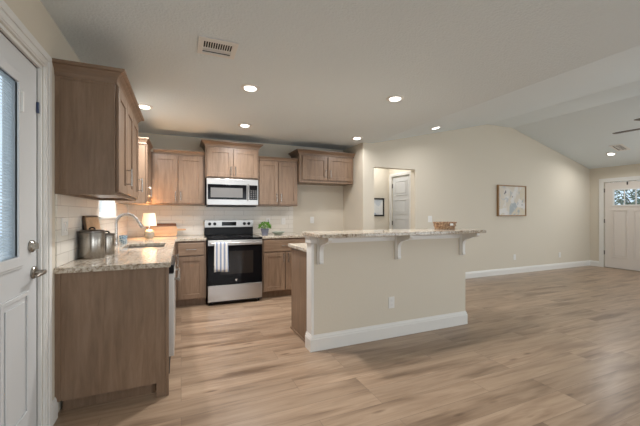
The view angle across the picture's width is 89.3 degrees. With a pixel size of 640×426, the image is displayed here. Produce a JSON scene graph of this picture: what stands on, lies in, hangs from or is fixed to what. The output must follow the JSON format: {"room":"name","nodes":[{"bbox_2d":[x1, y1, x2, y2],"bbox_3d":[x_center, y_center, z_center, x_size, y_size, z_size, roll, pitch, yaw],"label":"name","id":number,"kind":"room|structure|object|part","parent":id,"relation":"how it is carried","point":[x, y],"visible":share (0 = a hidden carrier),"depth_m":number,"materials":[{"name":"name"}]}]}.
{"room":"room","nodes":[
{"label":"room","id":0,"kind":"room"},
{"bbox_2d":[0,0,126,425],"bbox_3d":[-1.210,0.040,0.831,0.150,2.420,8.480,0,0,-23],"label":"wall","id":1,"kind":"structure","parent":0,"point":[33,14],"depth_m":1.92,"materials":[{"name":"beige paint"}]},
{"bbox_2d":[0,0,51,425],"bbox_3d":[-1.415,0.172,1.352,0.215,2.155,1.110,0,0,-23],"label":"door","id":2,"kind":"structure","parent":1,"relation":"in","point":[21,272],"depth_m":1.62,"materials":[{"name":"white wood"}]},
{"bbox_3d":[-1.346,-0.210,1.315,0.018,0.960,0.618,0,0,-23],"label":"glass frame","id":3,"kind":"part","parent":2,"relation":"part of","materials":[{"name":"grey glass"}]},
{"bbox_3d":[-1.372,0.714,1.365,0.008,0.632,0.670,0,0,-23],"label":"panel","id":4,"kind":"part","parent":2,"relation":"part of","materials":[{"name":"grey wood"}]},
{"bbox_3d":[-1.487,0.315,1.708,0.066,0.066,0.145,0,0,-23],"label":"lever","id":5,"kind":"part","parent":2,"relation":"part of","materials":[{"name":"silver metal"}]},
{"bbox_2d":[52,397,57,425],"bbox_3d":[-1.594,1.185,1.938,0.016,0.130,0.095,0,0,-23],"label":"baseboard","id":6,"kind":"structure","parent":1,"relation":"attached to","point":[54,401],"depth_m":1.94,"materials":[{"name":"white wood"}]},
{"bbox_2d":[61,218,67,235],"bbox_3d":[-1.663,0.085,2.116,0.011,0.115,0.115,0,0,-23],"label":"light switch","id":7,"kind":"object","parent":1,"relation":"attached to","point":[64,221],"visible":1,"depth_m":2.09,"materials":[{"name":"white plastic"}]},
{"bbox_2d":[55,194,127,266],"bbox_3d":[-2.184,0.103,3.304,0.009,0.456,2.864,0,0,-23],"label":"backsplash","id":8,"kind":"structure","parent":1,"relation":"attached to","point":[72,208],"depth_m":2.32,"materials":[{"name":"tile"}]},
{"bbox_2d":[52,58,143,200],"bbox_3d":[-1.663,-0.522,2.557,0.376,0.805,1.214,0,0,-23],"label":"upper cabinet","id":9,"kind":"object","parent":1,"relation":"attached to","point":[98,114],"visible":0.99,"depth_m":2.06,"materials":[{"name":"brown wood"}]},
{"bbox_3d":[-1.475,-0.487,2.041,0.314,0.735,0.004,0,0,-23],"label":"panel","id":10,"kind":"part","parent":9,"relation":"part of","materials":[{"name":"brown wood"}]},
{"bbox_3d":[-1.663,-0.885,2.557,0.376,0.080,1.214,0,0,-23],"label":"crown moulding","id":11,"kind":"part","parent":9,"relation":"part of","materials":[{"name":"brown wood"}]},
{"bbox_3d":[-1.691,-0.131,2.545,0.314,0.022,1.090,0,0,-23],"label":"rail","id":12,"kind":"part","parent":9,"relation":"part of","materials":[{"name":"brown wood"}]},
{"bbox_3d":[-1.397,-0.488,2.284,0.018,0.693,0.350,0,0,-23],"label":"door","id":13,"kind":"part","parent":9,"relation":"part of","materials":[{"name":"brown wood"}]},
{"bbox_3d":[-1.426,-0.270,2.424,0.040,0.130,0.011,0,0,-23],"label":"handle","id":14,"kind":"part","parent":9,"relation":"part of","materials":[{"name":"silver metal"}]},
{"bbox_3d":[-1.538,-0.488,2.614,0.018,0.693,0.350,0,0,-23],"label":"door","id":15,"kind":"part","parent":9,"relation":"part of","materials":[{"name":"brown wood"}]},
{"bbox_3d":[-1.678,-0.488,2.941,0.018,0.693,0.347,0,0,-23],"label":"door","id":16,"kind":"part","parent":9,"relation":"part of","materials":[{"name":"brown wood"}]},
{"bbox_3d":[-1.706,-0.270,3.077,0.040,0.130,0.011,0,0,-23],"label":"handle","id":17,"kind":"part","parent":9,"relation":"part of","materials":[{"name":"silver metal"}]},
{"bbox_2d":[99,201,117,218],"bbox_3d":[-2.273,-0.388,3.367,0.165,0.882,0.880,0,0,-23],"label":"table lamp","id":18,"kind":"structure","parent":1,"relation":"in","point":[107,208],"depth_m":3.72,"materials":[{"name":"white"}]},
{"bbox_3d":[-2.328,-0.398,3.343,0.045,0.863,0.818,0,0,-23],"label":"frame","id":19,"kind":"part","parent":18,"relation":"part of","materials":[{"name":"white"}]},
{"bbox_3d":[-2.206,0.042,3.395,0.020,0.022,0.880,0,0,-23],"label":"sill","id":20,"kind":"part","parent":18,"relation":"part of","materials":[{"name":"white"}]},
{"bbox_2d":[115,137,152,204],"bbox_3d":[-2.323,-0.515,4.093,0.374,0.790,0.595,0,0,-23],"label":"upper cabinet","id":21,"kind":"object","parent":1,"relation":"attached to","point":[145,146],"visible":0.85,"depth_m":3.90,"materials":[{"name":"brown wood"}]},
{"bbox_3d":[-2.332,-0.870,4.090,0.354,0.080,0.595,0,0,-23],"label":"crown moulding","id":22,"kind":"part","parent":21,"relation":"part of","materials":[{"name":"brown wood"}]},
{"bbox_3d":[-2.198,-0.488,4.153,0.018,0.693,0.495,0,0,-23],"label":"door","id":23,"kind":"part","parent":21,"relation":"part of","materials":[{"name":"brown wood"}]},
{"bbox_2d":[127,133,342,236],"bbox_3d":[-1.192,0.040,5.370,3.460,2.420,0.150,0,0,-23],"label":"wall","id":24,"kind":"structure","parent":0,"point":[324,203],"depth_m":5.69,"materials":[{"name":"beige paint"}]},
{"bbox_2d":[150,148,204,205],"bbox_3d":[-2.059,-0.505,4.704,0.708,0.770,0.389,0,0,-23],"label":"upper cabinet","id":25,"kind":"object","parent":24,"relation":"attached to","point":[177,176],"visible":0.98,"depth_m":4.56,"materials":[{"name":"brown wood"}]},
{"bbox_3d":[-2.154,-0.477,4.505,0.320,0.670,0.018,0,0,-23],"label":"door","id":26,"kind":"part","parent":25,"relation":"part of","materials":[{"name":"brown wood"}]},
{"bbox_3d":[-1.981,-0.863,4.574,0.666,0.055,0.030,0,0,-23],"label":"crown moulding","id":27,"kind":"part","parent":25,"relation":"part of","materials":[{"name":"brown wood"}]},
{"bbox_3d":[-1.846,-0.477,4.637,0.330,0.670,0.018,0,0,-23],"label":"door","id":28,"kind":"part","parent":25,"relation":"part of","materials":[{"name":"brown wood"}]},
{"bbox_2d":[128,205,292,236],"bbox_3d":[-1.604,0.103,5.106,2.476,0.456,0.009,0,0,-23],"label":"backsplash","id":29,"kind":"structure","parent":24,"relation":"attached to","point":[190,218],"depth_m":5.00,"materials":[{"name":"tile"}]},
{"bbox_2d":[200,139,262,179],"bbox_3d":[-1.360,-0.782,4.965,0.888,0.535,0.460,0,0,-23],"label":"upper cabinet","id":30,"kind":"object","parent":24,"relation":"attached to","point":[223,159],"visible":0.99,"depth_m":4.78,"materials":[{"name":"brown wood"}]},
{"bbox_3d":[-1.458,-0.743,4.727,0.355,0.415,0.018,0,0,-23],"label":"door","id":31,"kind":"part","parent":30,"relation":"part of","materials":[{"name":"brown wood"}]},
{"bbox_2d":[205,178,257,206],"bbox_3d":[-1.356,-0.307,4.957,0.743,0.411,0.458,0,0,-23],"label":"microwave","id":32,"kind":"object","parent":30,"relation":"attached to","point":[219,192],"visible":0.99,"depth_m":4.78,"materials":[{"name":"silver metal"}]},
{"bbox_3d":[-1.008,-0.315,4.901,0.123,0.220,0.003,0,0,-23],"label":"control panel","id":33,"kind":"part","parent":32,"relation":"part of","materials":[{"name":"black glass"}]},
{"bbox_3d":[-1.360,-1.012,4.965,0.888,0.075,0.459,0,0,-23],"label":"crown moulding","id":34,"kind":"part","parent":30,"relation":"part of","materials":[{"name":"brown wood"}]},
{"bbox_3d":[-1.120,-0.743,4.872,0.356,0.415,0.018,0,0,-23],"label":"door","id":35,"kind":"part","parent":30,"relation":"part of","materials":[{"name":"brown wood"}]},
{"bbox_2d":[258,156,297,206],"bbox_3d":[-0.718,-0.505,5.279,0.650,0.770,0.389,0,0,-23],"label":"upper cabinet","id":36,"kind":"object","parent":24,"relation":"attached to","point":[278,176],"visible":0.95,"depth_m":5.13,"materials":[{"name":"brown wood"}]},
{"bbox_3d":[-0.805,-0.477,5.083,0.305,0.670,0.018,0,0,-23],"label":"door","id":37,"kind":"part","parent":36,"relation":"part of","materials":[{"name":"brown wood"}]},
{"bbox_3d":[-0.659,-0.863,5.141,0.648,0.055,0.030,0,0,-23],"label":"crown moulding","id":38,"kind":"part","parent":36,"relation":"part of","materials":[{"name":"brown wood"}]},
{"bbox_3d":[-0.516,-0.477,5.207,0.306,0.670,0.018,0,0,-23],"label":"door","id":39,"kind":"part","parent":36,"relation":"part of","materials":[{"name":"brown wood"}]},
{"bbox_2d":[288,149,354,185],"bbox_3d":[0.031,-0.767,5.562,1.055,0.525,0.460,0,0,-23],"label":"upper cabinet","id":40,"kind":"object","parent":24,"relation":"attached to","point":[315,167],"visible":0.98,"depth_m":5.39,"materials":[{"name":"brown wood"}]},
{"bbox_3d":[-0.083,-0.743,5.316,0.435,0.385,0.018,0,0,-23],"label":"door","id":41,"kind":"part","parent":40,"relation":"part of","materials":[{"name":"brown wood"}]},
{"bbox_3d":[0.031,-0.993,5.561,1.055,0.075,0.459,0,0,-23],"label":"crown moulding","id":42,"kind":"part","parent":40,"relation":"part of","materials":[{"name":"brown wood"}]},
{"bbox_3d":[0.335,-0.743,5.495,0.435,0.385,0.018,0,0,-23],"label":"door","id":43,"kind":"part","parent":40,"relation":"part of","materials":[{"name":"brown wood"}]},
{"bbox_2d":[138,122,357,149],"bbox_3d":[-0.548,-1.230,5.390,4.960,0.120,0.860,0,0,-23],"label":"ceiling","id":44,"kind":"structure","parent":0,"point":[143,127],"depth_m":4.92,"materials":[{"name":"white paint"}]},
{"bbox_2d":[41,0,639,168],"bbox_3d":[3.524,-1.466,2.375,10.070,0.868,7.890,0,0,-23],"label":"ceiling","id":45,"kind":"structure","parent":0,"point":[564,75],"depth_m":2.56,"materials":[{"name":"white paint"}]},
{"bbox_2d":[138,103,152,108],"bbox_3d":[-1.916,-1.158,3.531,0.176,0.022,0.176,0,0,-23],"label":"recessed light","id":46,"kind":"object","parent":45,"relation":"in","point":[142,106],"visible":0.82,"depth_m":3.50,"materials":[{"name":"white"}]},
{"bbox_2d":[197,36,238,59],"bbox_3d":[-0.724,-1.165,2.285,0.260,0.009,0.240,0,0,-23],"label":"ceiling vent","id":47,"kind":"object","parent":45,"relation":"in","point":[207,46],"visible":1,"depth_m":2.28,"materials":[{"name":"white metal"}]},
{"bbox_2d":[238,123,251,126],"bbox_3d":[-0.993,-1.158,4.285,0.176,0.022,0.176,0,0,-23],"label":"recessed light","id":48,"kind":"object","parent":45,"relation":"in","point":[240,124],"visible":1,"depth_m":4.24,"materials":[{"name":"white"}]},
{"bbox_2d":[241,84,259,91],"bbox_3d":[-0.646,-1.158,3.009,0.176,0.022,0.176,0,0,-23],"label":"recessed light","id":49,"kind":"object","parent":45,"relation":"in","point":[247,87],"visible":1,"depth_m":2.98,"materials":[{"name":"white"}]},
{"bbox_2d":[386,95,403,101],"bbox_3d":[0.762,-1.158,3.286,0.176,0.022,0.176,0,0,-23],"label":"recessed light","id":50,"kind":"object","parent":45,"relation":"in","point":[394,98],"visible":1,"depth_m":3.25,"materials":[{"name":"white"}]},
{"bbox_2d":[606,152,616,155],"bbox_3d":[6.135,-1.256,6.829,0.172,0.052,0.176,0,0,-23],"label":"recessed light","id":51,"kind":"object","parent":45,"relation":"in","point":[608,153],"visible":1,"depth_m":6.80,"materials":[{"name":"white"}]},
{"bbox_2d":[609,144,630,150],"bbox_3d":[6.008,-1.319,6.492,0.320,0.089,0.220,0,0,-23],"label":"ceiling vent","id":52,"kind":"object","parent":45,"relation":"in","point":[619,147],"visible":1,"depth_m":6.49,"materials":[{"name":"white metal"}]},
{"bbox_2d":[612,118,639,133],"bbox_3d":[5.093,-1.485,4.633,1.476,0.490,1.443,0,0,-23],"label":"ceiling fan","id":53,"kind":"object","parent":45,"relation":"hanging from","point":[638,119],"visible":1,"depth_m":5.07,"materials":[{"name":"brown"}]},
{"bbox_3d":[4.921,-1.300,4.989,0.104,0.008,0.655,0,0,-27],"label":"blade","id":54,"kind":"part","parent":53,"relation":"part of","materials":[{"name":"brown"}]},
{"bbox_2d":[53,266,639,425],"bbox_3d":[3.355,1.310,2.771,10.070,0.120,8.750,0,0,-23],"label":"floor","id":55,"kind":"structure","parent":0,"point":[554,347],"depth_m":2.65,"materials":[{"name":"brown wood"}]},
{"bbox_2d":[55,267,168,409],"bbox_3d":[-1.347,0.809,2.145,0.631,0.882,0.096,0,0,-23],"label":"cabinet end panel","id":56,"kind":"object","parent":55,"relation":"on","point":[112,327],"visible":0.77,"depth_m":2.10,"materials":[{"name":"brown wood"}]},
{"bbox_2d":[164,245,177,266],"bbox_3d":[-1.775,0.809,3.210,0.682,0.882,1.000,0,0,-23],"label":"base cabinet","id":57,"kind":"object","parent":55,"relation":"on","point":[164,245],"visible":0.12,"depth_m":3.30,"materials":[{"name":"brown wood"}]},
{"bbox_2d":[169,255,179,372],"bbox_3d":[-1.429,0.809,2.489,0.654,0.882,0.589,0,0,-23],"label":"dishwasher","id":58,"kind":"object","parent":55,"relation":"on","point":[172,269],"visible":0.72,"depth_m":2.33,"materials":[{"name":"silver metal"}]},
{"bbox_3d":[-1.185,0.729,2.593,0.043,0.593,0.589,0,0,-23],"label":"door","id":59,"kind":"part","parent":58,"relation":"part of","materials":[{"name":"silver metal"}]},
{"bbox_3d":[-1.186,0.398,2.593,0.041,0.060,0.589,0,0,-23],"label":"control panel","id":60,"kind":"part","parent":58,"relation":"part of","materials":[{"name":"black plastic"}]},
{"bbox_3d":[-1.149,0.485,2.608,0.046,0.020,0.500,0,0,-23],"label":"handle","id":61,"kind":"part","parent":58,"relation":"part of","materials":[{"name":"silver metal"}]},
{"bbox_2d":[175,241,205,306],"bbox_3d":[-2.134,0.809,4.486,1.012,0.882,0.727,0,0,-23],"label":"base cabinet","id":62,"kind":"object","parent":55,"relation":"on","point":[190,290],"visible":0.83,"depth_m":4.33,"materials":[{"name":"brown wood"}]},
{"bbox_2d":[54,235,206,273],"bbox_3d":[-1.710,0.349,3.491,1.026,0.035,2.894,0,0,-23],"label":"countertop","id":63,"kind":"structure","parent":62,"relation":"on","point":[124,258],"depth_m":2.44,"materials":[{"name":"stone"}]},
{"bbox_2d":[78,227,104,258],"bbox_3d":[-1.705,0.216,2.424,0.165,0.233,0.165,0,0,-23],"label":"canister","id":64,"kind":"object","parent":63,"relation":"on","point":[91,241],"visible":1,"depth_m":2.36,"materials":[{"name":"silver metal"}]},
{"bbox_3d":[-1.705,0.131,2.424,0.165,0.022,0.165,0,0,-23],"label":"lid","id":65,"kind":"part","parent":64,"relation":"part of","materials":[{"name":"grey metal"}]},
{"bbox_2d":[82,215,100,229],"bbox_3d":[-1.887,0.172,2.705,0.062,0.311,0.460,0,0,-23],"label":"serving board","id":66,"kind":"object","parent":63,"relation":"on","point":[88,221],"visible":0.42,"depth_m":2.64,"materials":[{"name":"brown wood"}]},
{"bbox_2d":[105,231,114,254],"bbox_3d":[-1.746,0.236,2.652,0.115,0.193,0.115,0,0,-23],"label":"canister","id":67,"kind":"object","parent":63,"relation":"on","point":[109,237],"visible":0.72,"depth_m":2.62,"materials":[{"name":"silver metal"}]},
{"bbox_2d":[119,235,126,243],"bbox_3d":[-2.181,0.287,3.591,0.080,0.090,0.080,0,0,-23],"label":"patterned cup","id":68,"kind":"object","parent":63,"relation":"on","point":[122,238],"visible":1,"depth_m":3.56,"materials":[{"name":"ceramic"}]},
{"bbox_2d":[114,213,143,245],"bbox_3d":[-2.014,0.162,3.402,0.284,0.339,0.116,0,0,-23],"label":"kitchen faucet","id":69,"kind":"object","parent":63,"relation":"on","point":[140,224],"visible":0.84,"depth_m":3.39,"materials":[{"name":"silver metal"}]},
{"bbox_3d":[-2.044,0.112,3.421,0.216,0.239,0.029,0,0,-23],"label":"spout","id":70,"kind":"part","parent":69,"relation":"part of","materials":[{"name":"silver metal"}]},
{"bbox_2d":[127,246,163,247],"bbox_3d":[-1.833,0.459,3.401,0.386,0.182,0.551,0,0,-23],"label":"sink","id":71,"kind":"object","parent":63,"relation":"in","point":[136,246],"visible":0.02,"depth_m":3.63,"materials":[{"name":"silver metal"}]},
{"bbox_2d":[142,213,156,238],"bbox_3d":[-2.245,0.165,4.260,0.176,0.335,0.176,0,0,-23],"label":"table lamp","id":72,"kind":"object","parent":63,"relation":"on","point":[149,219],"visible":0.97,"depth_m":4.21,"materials":[{"name":"white glass"}]},
{"bbox_3d":[-2.245,0.080,4.260,0.176,0.165,0.176,0,0,-23],"label":"lamp shade","id":73,"kind":"part","parent":72,"relation":"part of","materials":[{"name":"beige fabric"}]},
{"bbox_2d":[150,223,175,226],"bbox_3d":[-2.309,0.238,4.758,0.365,0.182,0.062,0,0,-23],"label":"cutting board","id":74,"kind":"object","parent":63,"relation":"on","point":[159,224],"visible":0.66,"depth_m":4.78,"materials":[{"name":"brown wood"}]},
{"bbox_2d":[146,226,185,235],"bbox_3d":[-2.247,0.260,4.746,0.529,0.139,0.052,0,0,-23],"label":"cutting board","id":75,"kind":"object","parent":63,"relation":"on","point":[162,230],"visible":0.92,"depth_m":4.74,"materials":[{"name":"brown wood"}]},
{"bbox_3d":[-1.719,0.477,4.321,0.325,0.165,0.018,0,0,-23],"label":"drawer","id":76,"kind":"part","parent":62,"relation":"part of","materials":[{"name":"brown wood"}]},
{"bbox_3d":[-1.719,0.855,4.321,0.325,0.560,0.018,0,0,-23],"label":"door","id":77,"kind":"part","parent":62,"relation":"part of","materials":[{"name":"brown wood"}]},
{"bbox_2d":[204,220,262,305],"bbox_3d":[-1.296,0.677,4.788,0.746,1.145,0.797,0,0,-23],"label":"range","id":78,"kind":"object","parent":55,"relation":"on","point":[243,281],"visible":0.98,"depth_m":4.52,"materials":[{"name":"black metal"}]},
{"bbox_2d":[214,242,228,271],"bbox_3d":[-1.323,0.587,4.345,0.190,0.399,0.060,0,0,-23],"label":"dish towel","id":79,"kind":"object","parent":78,"relation":"hanging from","point":[221,261],"visible":1,"depth_m":4.33,"materials":[{"name":"white fabric"}]},
{"bbox_3d":[-1.419,0.160,5.074,0.740,0.110,0.014,0,0,-23],"label":"control panel","id":80,"kind":"part","parent":78,"relation":"part of","materials":[{"name":"silver metal"}]},
{"bbox_2d":[205,234,262,239],"bbox_3d":[-1.290,0.344,4.775,0.746,0.017,0.665,0,0,-23],"label":"cooktop","id":81,"kind":"object","parent":78,"relation":"in","point":[209,236],"depth_m":4.62,"materials":[{"name":"black glass"}]},
{"bbox_3d":[-1.168,1.085,4.489,0.732,0.220,0.027,0,0,-23],"label":"storage drawer","id":82,"kind":"part","parent":78,"relation":"part of","materials":[{"name":"silver metal"}]},
{"bbox_3d":[-1.167,0.665,4.488,0.732,0.600,0.029,0,0,-23],"label":"oven door","id":83,"kind":"part","parent":78,"relation":"part of","materials":[{"name":"black glass"}]},
{"bbox_3d":[-1.160,0.400,4.471,0.732,0.070,0.006,0,0,-23],"label":"door trim","id":84,"kind":"part","parent":78,"relation":"part of","materials":[{"name":"silver metal"}]},
{"bbox_3d":[-1.150,0.405,4.448,0.680,0.025,0.057,0,0,-23],"label":"door handle","id":85,"kind":"part","parent":78,"relation":"part of","materials":[{"name":"silver metal"}]},
{"bbox_2d":[262,238,304,297],"bbox_3d":[-0.643,0.809,5.126,0.687,0.882,0.727,0,0,-23],"label":"base cabinet","id":86,"kind":"object","parent":55,"relation":"on","point":[276,253],"visible":0.69,"depth_m":4.79,"materials":[{"name":"brown wood"}]},
{"bbox_3d":[-0.671,0.855,4.770,0.324,0.560,0.018,0,0,-23],"label":"door","id":87,"kind":"part","parent":86,"relation":"part of","materials":[{"name":"brown wood"}]},
{"bbox_2d":[254,233,304,238],"bbox_3d":[-0.639,0.349,5.147,0.720,0.035,0.694,0,0,-23],"label":"countertop","id":88,"kind":"structure","parent":86,"relation":"on","point":[270,235],"depth_m":4.89,"materials":[{"name":"stone"}]},
{"bbox_2d":[257,221,271,234],"bbox_3d":[-0.856,0.223,4.985,0.222,0.218,0.216,0,0,-23],"label":"potted plant","id":89,"kind":"object","parent":88,"relation":"on","point":[264,231],"visible":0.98,"depth_m":4.95,"materials":[{"name":"green plant"}]},
{"bbox_3d":[-0.849,0.282,4.989,0.132,0.100,0.132,0,0,-23],"label":"pot","id":90,"kind":"part","parent":89,"relation":"part of","materials":[{"name":"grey ceramic"}]},
{"bbox_2d":[272,231,283,234],"bbox_3d":[-0.655,0.309,5.083,0.216,0.046,0.216,0,0,-23],"label":"shallow bowl","id":91,"kind":"object","parent":88,"relation":"on","point":[274,232],"visible":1,"depth_m":5.03,"materials":[{"name":"grey"}]},
{"bbox_3d":[-0.518,0.477,4.836,0.657,0.165,0.018,0,0,-23],"label":"drawer","id":92,"kind":"part","parent":86,"relation":"part of","materials":[{"name":"brown wood"}]},
{"bbox_3d":[-0.365,0.855,4.902,0.323,0.560,0.018,0,0,-23],"label":"door","id":93,"kind":"part","parent":86,"relation":"part of","materials":[{"name":"brown wood"}]},
{"bbox_2d":[290,248,306,342],"bbox_3d":[0.622,0.809,3.683,1.855,0.882,0.577,0,0,-23],"label":"base cabinet","id":94,"kind":"object","parent":55,"relation":"on","point":[298,257],"visible":0.16,"depth_m":3.30,"materials":[{"name":"brown wood"}]},
{"bbox_2d":[288,243,306,251],"bbox_3d":[0.624,0.349,3.684,1.880,0.035,0.580,0,0,-23],"label":"countertop","id":95,"kind":"structure","parent":94,"relation":"on","point":[299,246],"depth_m":3.36,"materials":[{"name":"stone"}]},
{"bbox_3d":[-0.215,1.239,3.295,0.012,0.022,0.523,0,0,-23],"label":"shoe moulding","id":96,"kind":"part","parent":94,"relation":"part of","materials":[{"name":"brown wood"}]},
{"bbox_2d":[304,233,479,351],"bbox_3d":[0.809,0.728,3.253,1.936,1.044,0.356,0,0,-23],"label":"kitchen island","id":97,"kind":"object","parent":55,"relation":"on","point":[351,280],"visible":0.85,"depth_m":3.22,"materials":[{"name":"beige paint"}]},
{"bbox_3d":[-0.091,0.690,2.993,0.024,0.830,0.126,0,0,-23],"label":"corner trim","id":98,"kind":"part","parent":97,"relation":"part of","materials":[{"name":"white wood"}]},
{"bbox_3d":[0.768,0.240,3.349,1.936,0.068,0.148,0,0,-23],"label":"apron trim","id":99,"kind":"part","parent":97,"relation":"part of","materials":[{"name":"white wood"}]},
{"bbox_3d":[0.765,1.177,3.355,1.912,0.145,0.136,0,0,-23],"label":"baseboard","id":100,"kind":"part","parent":97,"relation":"part of","materials":[{"name":"white wood"}]},
{"bbox_2d":[388,297,393,307],"bbox_3d":[0.723,0.900,3.275,0.070,0.115,0.008,0,0,-23],"label":"wall outlet","id":101,"kind":"object","parent":97,"relation":"attached to","point":[390,299],"visible":1,"depth_m":3.27,"materials":[{"name":"white plastic"}]},
{"bbox_2d":[302,228,485,237],"bbox_3d":[0.796,0.189,3.271,1.930,0.032,0.475,0,0,-23],"label":"island countertop","id":102,"kind":"structure","parent":97,"relation":"on","point":[391,232],"depth_m":3.08,"materials":[{"name":"stone"}]},
{"bbox_2d":[433,222,456,228],"bbox_3d":[1.387,0.133,3.593,0.298,0.081,0.200,0,0,-23],"label":"wicker basket","id":103,"kind":"object","parent":102,"relation":"on","point":[437,225],"visible":0.98,"depth_m":3.51,"materials":[{"name":"brown wicker"}]},
{"bbox_2d":[343,144,358,230],"bbox_3d":[0.613,0.040,5.823,0.215,2.420,0.740,0,0,-23],"label":"wall","id":104,"kind":"structure","parent":0,"point":[350,192],"depth_m":5.62,"materials":[{"name":"beige paint"}]},
{"bbox_2d":[374,168,388,229],"bbox_3d":[1.010,0.040,6.439,1.000,2.420,0.120,0,0,-23],"label":"wall","id":105,"kind":"structure","parent":0,"point":[381,176],"depth_m":6.48,"materials":[{"name":"beige paint"}]},
{"bbox_2d":[374,198,383,215],"bbox_3d":[1.119,-0.125,6.406,0.345,0.360,0.024,0,0,-23],"label":"framed print","id":106,"kind":"object","parent":105,"relation":"attached to","point":[378,202],"visible":0.55,"depth_m":6.42,"materials":[{"name":"black"}]},
{"bbox_2d":[389,169,410,228],"bbox_3d":[1.580,0.040,6.226,0.120,2.420,0.720,0,0,-23],"label":"wall","id":107,"kind":"structure","parent":0,"point":[391,171],"depth_m":6.44,"materials":[{"name":"beige paint"}]},
{"bbox_2d":[389,171,410,228],"bbox_3d":[1.550,0.235,6.191,0.073,2.030,0.680,0,0,-23],"label":"door","id":108,"kind":"structure","parent":107,"relation":"in","point":[401,186],"depth_m":6.20,"materials":[{"name":"grey wood"}]},
{"bbox_3d":[1.547,0.230,6.190,0.009,1.720,0.360,0,0,-23],"label":"panel","id":109,"kind":"part","parent":108,"relation":"part of","materials":[{"name":"grey wood"}]},
{"bbox_2d":[359,124,589,271],"bbox_3d":[3.653,-0.265,6.657,6.460,3.030,0.120,0,0,-23],"label":"wall","id":110,"kind":"structure","parent":0,"point":[456,174],"depth_m":6.50,"materials":[{"name":"beige paint"}]},
{"bbox_2d":[497,185,525,215],"bbox_3d":[3.970,-0.263,6.703,0.840,0.635,0.044,0,0,-23],"label":"framed artwork","id":111,"kind":"object","parent":110,"relation":"attached to","point":[511,199],"visible":1,"depth_m":6.69,"materials":[{"name":"beige paper"}]},
{"bbox_2d":[465,260,598,278],"bbox_3d":[4.104,1.188,6.744,5.267,0.125,0.195,0,0,-22],"label":"baseboard","id":112,"kind":"structure","parent":110,"relation":"attached to","point":[484,273],"depth_m":6.92,"materials":[{"name":"white wood"}]},
{"bbox_2d":[590,164,639,266],"bbox_3d":[8.077,0.089,4.343,0.150,2.321,7.620,0,0,-23],"label":"wall","id":113,"kind":"structure","parent":0,"point":[596,174],"depth_m":7.67,"materials":[{"name":"beige paint"}]},
{"bbox_2d":[599,176,639,271],"bbox_3d":[6.851,0.220,7.141,0.180,2.060,1.120,0,0,-23],"label":"door","id":114,"kind":"structure","parent":113,"relation":"in","point":[622,222],"depth_m":7.30,"materials":[{"name":"white wood"}]},
{"bbox_3d":[6.820,-0.362,7.122,0.012,0.395,0.640,0,0,-23],"label":"glass frame","id":115,"kind":"part","parent":114,"relation":"part of","materials":[{"name":"white"}]},
{"bbox_3d":[6.822,0.460,7.113,0.014,1.080,0.660,0,0,-23],"label":"panel","id":116,"kind":"part","parent":114,"relation":"part of","materials":[{"name":"white wood"}]},
{"label":"outside","id":117,"kind":"structure","parent":0,"visible":0},
{"bbox_3d":[6.368,1.500,5.449,44.000,0.200,45.000,0,0,-23],"label":"ground","id":118,"kind":"structure","parent":117,"visible":0},
{"bbox_2d":[610,182,639,204],"bbox_3d":[8.580,-0.020,8.667,2.377,2.849,4.783,0,0,-23],"label":"tree","id":119,"kind":"object","parent":118,"relation":"on","point":[627,201],"visible":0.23,"depth_m":8.72,"materials":[{"name":"green plant"}]}
]}

